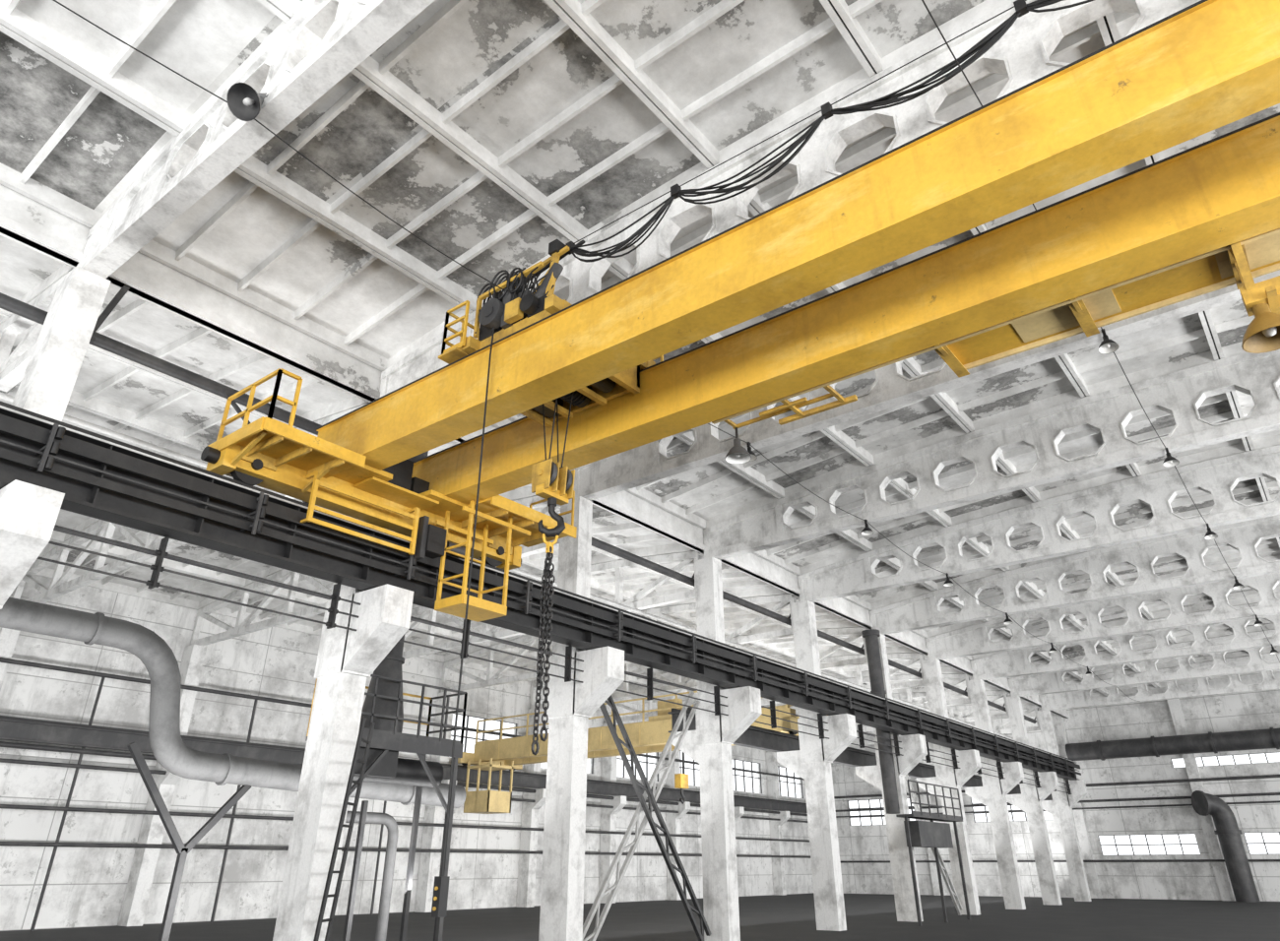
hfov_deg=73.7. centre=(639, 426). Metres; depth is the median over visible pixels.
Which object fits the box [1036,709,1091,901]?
concrete column
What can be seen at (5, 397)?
conduit
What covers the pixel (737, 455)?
lamp
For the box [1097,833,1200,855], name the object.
window
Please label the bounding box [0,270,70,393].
roof truss
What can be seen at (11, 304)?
beam
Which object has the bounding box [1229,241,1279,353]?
lamp
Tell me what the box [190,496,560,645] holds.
roof truss
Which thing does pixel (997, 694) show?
roof truss
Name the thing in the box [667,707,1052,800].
beam
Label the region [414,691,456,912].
pilaster
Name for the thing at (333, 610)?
pipes
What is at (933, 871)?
pilaster
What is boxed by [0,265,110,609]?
concrete column
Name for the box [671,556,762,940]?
concrete column
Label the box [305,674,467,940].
access platform
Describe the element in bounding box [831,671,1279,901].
wall
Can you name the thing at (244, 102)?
pendant lamp
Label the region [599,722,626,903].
pilaster
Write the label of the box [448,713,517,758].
window
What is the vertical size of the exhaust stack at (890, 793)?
6.600 m
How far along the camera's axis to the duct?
50.25 m
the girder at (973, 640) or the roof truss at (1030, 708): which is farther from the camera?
the roof truss at (1030, 708)
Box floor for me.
[0,894,1279,940]
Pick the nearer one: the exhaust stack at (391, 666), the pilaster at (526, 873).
the exhaust stack at (391, 666)
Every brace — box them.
[89,284,309,504]
[582,691,700,940]
[599,695,711,940]
[904,773,962,915]
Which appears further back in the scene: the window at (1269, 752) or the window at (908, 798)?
the window at (908, 798)
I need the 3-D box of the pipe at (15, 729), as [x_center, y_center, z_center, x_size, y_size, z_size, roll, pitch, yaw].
[-9.443,14.799,36.795,0.300,0.650,74.200,-20,-33,33]
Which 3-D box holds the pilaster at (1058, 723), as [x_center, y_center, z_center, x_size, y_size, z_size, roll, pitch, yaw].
[27.328,23.438,53.587,0.600,10.900,0.340,-20,-33,33]
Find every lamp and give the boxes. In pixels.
[53,0,1138,702]
[226,82,268,121]
[724,438,751,464]
[921,0,1279,661]
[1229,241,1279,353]
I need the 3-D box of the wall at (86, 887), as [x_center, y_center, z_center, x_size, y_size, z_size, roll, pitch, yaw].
[-10.443,15.030,37.840,0.350,11.400,75.000,-20,-33,33]
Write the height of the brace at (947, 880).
6.039 m
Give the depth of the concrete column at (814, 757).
27.39 m
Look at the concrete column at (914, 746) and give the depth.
31.34 m
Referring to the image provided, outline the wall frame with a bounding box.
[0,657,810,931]
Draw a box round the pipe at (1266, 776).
[833,774,1279,862]
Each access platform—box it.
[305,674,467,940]
[896,779,970,926]
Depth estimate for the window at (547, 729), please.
47.11 m
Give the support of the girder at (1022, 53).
on the concrete column at (346, 658)
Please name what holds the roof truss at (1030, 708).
on the pilaster at (777, 848)
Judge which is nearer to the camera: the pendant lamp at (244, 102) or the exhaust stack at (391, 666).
the pendant lamp at (244, 102)
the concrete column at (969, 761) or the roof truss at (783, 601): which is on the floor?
the concrete column at (969, 761)
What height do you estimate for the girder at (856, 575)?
1.790 m
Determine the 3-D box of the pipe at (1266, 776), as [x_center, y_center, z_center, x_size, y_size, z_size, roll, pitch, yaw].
[30.433,23.360,50.513,41.500,4.340,0.160,-20,-33,33]
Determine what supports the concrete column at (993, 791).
on the floor
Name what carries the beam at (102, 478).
on the concrete column at (709, 745)
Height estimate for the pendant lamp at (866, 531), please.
0.402 m
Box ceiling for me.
[0,0,1279,700]
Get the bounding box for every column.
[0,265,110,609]
[117,644,206,926]
[272,515,413,940]
[538,496,624,940]
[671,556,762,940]
[776,600,857,931]
[855,633,927,922]
[916,658,981,915]
[964,679,1025,909]
[1005,696,1062,905]
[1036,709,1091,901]
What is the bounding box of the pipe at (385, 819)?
[345,811,398,940]
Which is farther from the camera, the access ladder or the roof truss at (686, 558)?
the roof truss at (686, 558)
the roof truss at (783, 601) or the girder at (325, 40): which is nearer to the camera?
the girder at (325, 40)
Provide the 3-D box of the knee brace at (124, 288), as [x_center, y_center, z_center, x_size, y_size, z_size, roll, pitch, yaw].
[-7.427,-0.113,15.302,0.295,3.085,5.239,-17,-32,29]
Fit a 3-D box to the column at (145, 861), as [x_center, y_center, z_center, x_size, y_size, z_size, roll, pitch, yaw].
[-16.210,12.073,29.442,1.380,8.950,0.500,-20,-33,33]
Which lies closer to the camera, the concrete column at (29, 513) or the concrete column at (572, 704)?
the concrete column at (29, 513)
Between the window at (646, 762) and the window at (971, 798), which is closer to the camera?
the window at (646, 762)
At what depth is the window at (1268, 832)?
47.50 m
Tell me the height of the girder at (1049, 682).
1.790 m
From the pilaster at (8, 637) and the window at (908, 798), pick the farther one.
the window at (908, 798)
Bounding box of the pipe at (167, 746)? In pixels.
[0,596,465,940]
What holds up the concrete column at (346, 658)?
on the floor
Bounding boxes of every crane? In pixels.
[200,0,1279,917]
[457,691,827,814]
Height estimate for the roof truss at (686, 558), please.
2.000 m
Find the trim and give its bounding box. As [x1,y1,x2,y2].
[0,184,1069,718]
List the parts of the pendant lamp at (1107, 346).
lamp wire, pendant lamp, pendant lamp, pendant lamp, pendant lamp, pendant lamp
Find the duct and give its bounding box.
[1065,726,1279,761]
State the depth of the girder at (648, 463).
17.83 m
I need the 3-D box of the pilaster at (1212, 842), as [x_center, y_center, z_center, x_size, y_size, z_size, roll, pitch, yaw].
[32.687,21.518,49.867,0.600,10.900,0.340,-20,-33,33]
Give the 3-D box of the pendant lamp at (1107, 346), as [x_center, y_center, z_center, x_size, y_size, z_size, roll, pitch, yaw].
[13.597,1.749,21.059,0.316,0.402,66.002,-20,-33,33]
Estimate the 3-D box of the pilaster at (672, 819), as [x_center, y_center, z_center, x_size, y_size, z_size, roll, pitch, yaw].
[2.260,22.916,50.449,1.380,8.950,0.500,-20,-33,33]
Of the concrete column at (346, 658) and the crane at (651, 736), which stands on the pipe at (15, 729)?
the crane at (651, 736)
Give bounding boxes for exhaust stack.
[359,450,428,732]
[861,629,899,814]
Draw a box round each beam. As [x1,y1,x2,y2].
[0,292,1036,723]
[0,401,1081,780]
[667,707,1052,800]
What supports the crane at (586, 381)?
on the beam at (102, 478)
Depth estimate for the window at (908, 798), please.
61.50 m
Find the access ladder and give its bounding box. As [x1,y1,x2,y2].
[313,717,375,940]
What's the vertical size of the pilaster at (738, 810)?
8.950 m
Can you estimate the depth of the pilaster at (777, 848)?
58.57 m
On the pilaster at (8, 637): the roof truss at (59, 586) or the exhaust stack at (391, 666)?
the roof truss at (59, 586)
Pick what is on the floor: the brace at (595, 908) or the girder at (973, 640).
the brace at (595, 908)
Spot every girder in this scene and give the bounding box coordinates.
[77,0,434,278]
[379,0,1200,397]
[572,269,1279,501]
[703,348,1279,560]
[797,445,1279,602]
[869,514,1279,635]
[925,573,1279,660]
[970,602,1279,680]
[1008,629,1279,697]
[1038,652,1279,710]
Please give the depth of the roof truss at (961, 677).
43.99 m
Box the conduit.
[0,391,1013,751]
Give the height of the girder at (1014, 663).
1.790 m
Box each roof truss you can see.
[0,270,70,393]
[11,403,366,603]
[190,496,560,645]
[402,550,702,658]
[440,594,796,692]
[529,627,867,708]
[604,652,925,722]
[761,673,970,715]
[767,704,1040,752]
[789,691,1009,731]
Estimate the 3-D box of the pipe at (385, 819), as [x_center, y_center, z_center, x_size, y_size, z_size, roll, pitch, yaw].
[-6.400,10.059,18.857,0.240,2.820,2.240,-20,-33,33]
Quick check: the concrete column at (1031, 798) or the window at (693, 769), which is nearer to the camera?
the concrete column at (1031, 798)
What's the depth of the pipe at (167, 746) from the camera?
16.06 m
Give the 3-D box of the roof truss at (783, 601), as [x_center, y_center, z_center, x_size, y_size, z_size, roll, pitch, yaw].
[-1.915,9.070,35.560,18.930,2.000,0.240,-20,-33,33]
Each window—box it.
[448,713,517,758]
[542,728,593,773]
[617,752,658,781]
[679,753,699,786]
[732,759,762,793]
[777,766,803,798]
[847,797,913,826]
[970,797,1050,823]
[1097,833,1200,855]
[1170,752,1279,767]
[1243,832,1279,854]
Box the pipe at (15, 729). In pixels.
[0,715,807,813]
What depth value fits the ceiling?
13.78 m
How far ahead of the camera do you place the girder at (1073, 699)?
47.68 m
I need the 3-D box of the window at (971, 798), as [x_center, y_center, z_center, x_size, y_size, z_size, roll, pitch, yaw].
[24.301,24.982,55.924,5.000,1.700,0.080,-20,-33,33]
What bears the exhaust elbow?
on the floor
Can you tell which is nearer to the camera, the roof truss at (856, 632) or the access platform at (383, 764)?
the access platform at (383, 764)
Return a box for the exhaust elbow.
[1190,790,1260,902]
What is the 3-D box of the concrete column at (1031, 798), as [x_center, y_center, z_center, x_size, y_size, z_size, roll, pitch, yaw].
[20.564,19.383,44.748,2.700,10.000,0.580,-20,-33,33]
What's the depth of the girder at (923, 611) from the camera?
30.04 m
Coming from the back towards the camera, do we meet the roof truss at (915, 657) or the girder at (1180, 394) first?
the roof truss at (915, 657)
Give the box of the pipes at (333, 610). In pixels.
[36,524,1072,794]
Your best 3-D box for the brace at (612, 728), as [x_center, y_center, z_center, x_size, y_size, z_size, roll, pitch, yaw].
[0.240,9.207,20.672,0.100,6.058,4.832,-20,-33,33]
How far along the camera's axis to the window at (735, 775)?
58.79 m
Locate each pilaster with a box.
[0,627,20,691]
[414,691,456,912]
[515,708,545,907]
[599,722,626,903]
[665,750,690,900]
[731,756,744,889]
[765,752,790,895]
[918,758,944,895]
[1051,712,1102,898]
[1167,699,1235,901]
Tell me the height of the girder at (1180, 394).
1.790 m
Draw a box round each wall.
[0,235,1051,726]
[0,575,813,931]
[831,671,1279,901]
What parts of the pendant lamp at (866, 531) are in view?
lamp wire, pendant lamp, pendant lamp, pendant lamp, pendant lamp, pendant lamp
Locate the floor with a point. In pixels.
(868, 917)
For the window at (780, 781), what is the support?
in the wall at (86, 887)
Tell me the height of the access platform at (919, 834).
4.352 m

